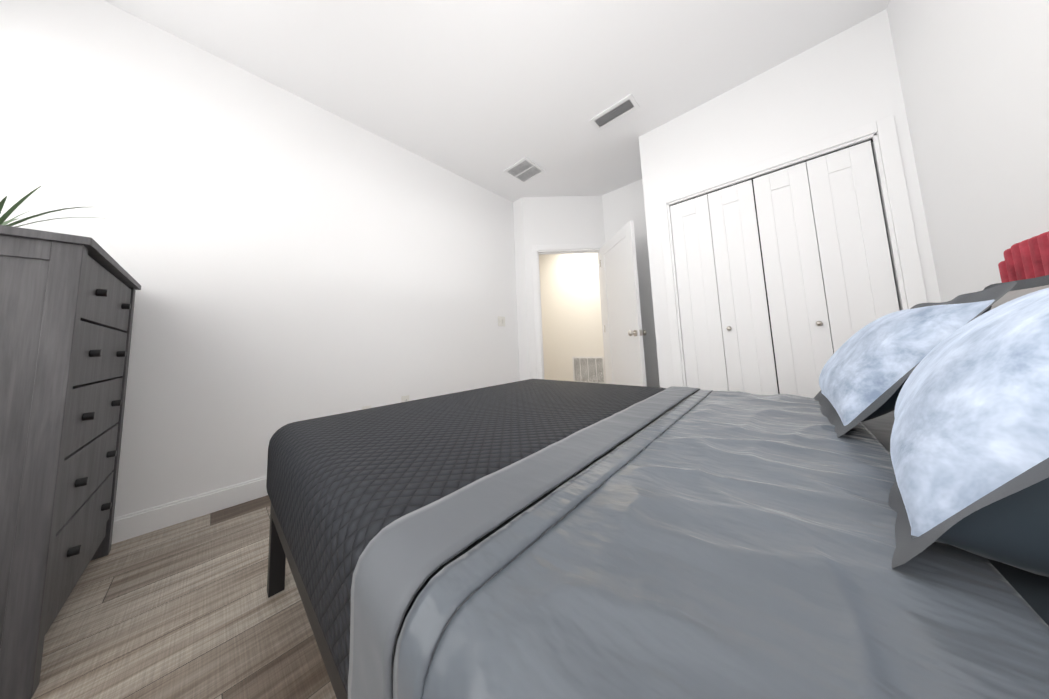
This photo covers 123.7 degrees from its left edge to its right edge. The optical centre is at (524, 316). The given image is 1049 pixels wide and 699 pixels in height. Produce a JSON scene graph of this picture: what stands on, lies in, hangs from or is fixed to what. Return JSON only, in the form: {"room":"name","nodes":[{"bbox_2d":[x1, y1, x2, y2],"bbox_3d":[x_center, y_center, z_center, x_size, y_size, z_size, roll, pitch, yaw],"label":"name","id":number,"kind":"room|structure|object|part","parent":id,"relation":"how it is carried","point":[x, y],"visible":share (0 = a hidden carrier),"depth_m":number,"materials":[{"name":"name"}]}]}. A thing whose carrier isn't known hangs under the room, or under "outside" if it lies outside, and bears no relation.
{"room":"bedroom","nodes":[
{"label":"bedroom","id":0,"kind":"room"},
{"bbox_2d":[31,495,336,698],"bbox_3d":[0.013,1.145,2.317,5.200,0.100,5.900,-7,-7,42],"label":"floor","id":1,"kind":"structure","parent":0,"point":[188,609],"depth_m":0.91,"materials":[{"name":"brown wood"}]},
{"bbox_2d":[0,225,140,698],"bbox_3d":[-1.805,0.404,0.861,0.864,1.240,0.595,-7,-7,42],"label":"dresser","id":2,"kind":"object","parent":1,"relation":"on","point":[67,301],"visible":1,"depth_m":0.80,"materials":[{"name":"grey wood"}]},
{"bbox_2d":[0,186,104,226],"bbox_3d":[-1.922,-0.359,1.042,0.399,0.320,0.401,-7,-7,42],"label":"plant","id":3,"kind":"object","parent":2,"relation":"on","point":[4,216],"visible":0.6,"depth_m":1.07,"materials":[{"name":"green plant"}]},
{"bbox_2d":[266,231,1048,698],"bbox_3d":[0.322,0.390,0.956,2.132,1.115,1.639,-7,-7,42],"label":"bed","id":4,"kind":"object","parent":1,"relation":"on","point":[870,519],"visible":1,"depth_m":0.35,"materials":[{"name":"grey fabric"}]},
{"bbox_2d":[266,378,680,698],"bbox_3d":[-0.068,0.540,1.296,1.072,0.284,1.574,-7,-7,42],"label":"quilt","id":5,"kind":"object","parent":4,"relation":"on","point":[343,488],"depth_m":0.69,"materials":[{"name":"grey fabric"}]},
{"bbox_2d":[0,0,519,517],"bbox_3d":[-1.302,-0.226,2.345,0.120,2.740,3.690,-7,-7,42],"label":"wall","id":6,"kind":"structure","parent":0,"point":[280,256],"depth_m":1.73,"materials":[{"name":"white paint"}]},
{"bbox_2d":[112,476,267,543],"bbox_3d":[-1.199,1.073,2.173,0.016,0.115,3.450,-7,-7,42],"label":"baseboard","id":7,"kind":"structure","parent":6,"relation":"attached to","point":[136,524],"depth_m":1.49,"materials":[{"name":"white wood"}]},
{"bbox_2d":[401,395,408,401],"bbox_3d":[-1.026,0.740,2.416,0.008,0.114,0.070,-7,-7,42],"label":"duplex electrical outlet","id":8,"kind":"object","parent":6,"relation":"attached to","point":[404,398],"visible":0.4,"depth_m":2.41,"materials":[{"name":"white plastic"}]},
{"bbox_2d":[498,316,504,325],"bbox_3d":[-0.271,0.056,3.345,0.014,0.116,0.116,-7,-7,42],"label":"switch plate","id":9,"kind":"object","parent":6,"relation":"attached to","point":[501,321],"visible":1,"depth_m":3.34,"materials":[{"name":"white plastic"}]},
{"bbox_2d":[104,0,888,201],"bbox_3d":[-0.102,-1.679,2.591,5.200,0.100,5.900,-7,-7,42],"label":"ceiling","id":10,"kind":"structure","parent":0,"point":[485,94],"depth_m":1.86,"materials":[{"name":"white paint"}]},
{"bbox_2d":[503,156,545,183],"bbox_3d":[-0.001,-1.582,3.049,0.330,0.012,0.330,-7,-7,42],"label":"ceiling vent","id":11,"kind":"object","parent":10,"relation":"in","point":[525,169],"visible":1,"depth_m":3.04,"materials":[{"name":"white metal"}]},
{"bbox_2d":[589,94,639,130],"bbox_3d":[0.740,-1.681,2.325,0.360,0.014,0.170,-7,-7,42],"label":"ceiling vent","id":12,"kind":"object","parent":10,"relation":"in","point":[618,110],"visible":1,"depth_m":2.31,"materials":[{"name":"white metal"}]},
{"bbox_2d":[539,253,605,380],"bbox_3d":[1.461,-0.102,4.770,4.340,2.740,0.120,-7,-7,42],"label":"wall","id":13,"kind":"structure","parent":0,"point":[571,307],"depth_m":5.23,"materials":[{"name":"white paint"}]},
{"bbox_2d":[572,357,605,383],"bbox_3d":[1.120,0.937,4.926,0.630,0.470,0.014,-7,-7,42],"label":"air vent","id":14,"kind":"object","parent":13,"relation":"in","point":[589,369],"visible":1,"depth_m":4.91,"materials":[{"name":"white metal"}]},
{"bbox_2d":[513,9,940,387],"bbox_3d":[1.282,-0.277,2.897,3.210,2.740,0.840,-7,-7,42],"label":"wall","id":15,"kind":"structure","parent":0,"point":[848,79],"depth_m":2.17,"materials":[{"name":"white paint"}]},
{"bbox_2d":[531,243,608,383],"bbox_3d":[0.602,0.134,3.504,0.955,2.095,0.132,-2,-6,-2],"label":"door frame","id":16,"kind":"structure","parent":15,"relation":"attached to","point":[567,249],"depth_m":3.51,"materials":[{"name":"white wood"}]},
{"bbox_2d":[600,220,646,386],"bbox_3d":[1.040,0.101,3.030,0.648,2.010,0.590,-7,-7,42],"label":"door leaf","id":17,"kind":"structure","parent":15,"relation":"in","point":[624,332],"depth_m":2.95,"materials":[{"name":"white wood"}]},
{"bbox_3d":[1.083,0.156,2.691,0.142,0.064,0.151,-7,-7,42],"label":"knob","id":18,"kind":"part","parent":17,"relation":"part of","materials":[{"name":"grey metal"}]},
{"bbox_2d":[670,139,872,205],"bbox_3d":[1.677,-1.003,2.059,1.118,0.018,0.030,-7,-7,42],"label":"closet track","id":19,"kind":"object","parent":15,"relation":"attached to","point":[776,170],"visible":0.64,"depth_m":1.97,"materials":[{"name":"black"}]},
{"bbox_2d":[670,140,899,397],"bbox_3d":[1.700,-0.015,1.948,1.107,1.986,0.062,-7,-7,42],"label":"closet doors","id":20,"kind":"structure","parent":19,"relation":"hanging from","point":[726,332],"depth_m":1.91,"materials":[{"name":"white wood"}]},
{"bbox_3d":[1.693,0.064,1.929,0.494,0.032,0.032,-7,-7,42],"label":"closet knob","id":21,"kind":"part","parent":20,"relation":"part of","materials":[{"name":"grey metal"}]},
{"bbox_2d":[658,115,927,386],"bbox_3d":[1.721,-0.056,1.972,1.280,2.085,0.116,-7,-7,42],"label":"trim","id":22,"kind":"structure","parent":15,"relation":"attached to","point":[900,232],"depth_m":1.66,"materials":[{"name":"white wood"}]},
{"bbox_2d":[752,167,833,393],"bbox_3d":[1.764,-0.045,2.019,1.250,2.070,0.008,-7,-7,42],"label":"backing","id":23,"kind":"object","parent":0,"point":[765,286],"depth_m":2.02,"materials":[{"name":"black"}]},
{"bbox_2d":[887,0,1048,301],"bbox_3d":[1.310,-0.515,0.468,0.120,2.740,4.410,-7,-7,42],"label":"wall","id":24,"kind":"structure","parent":0,"point":[974,77],"depth_m":1.11,"materials":[{"name":"white paint"}]}
]}

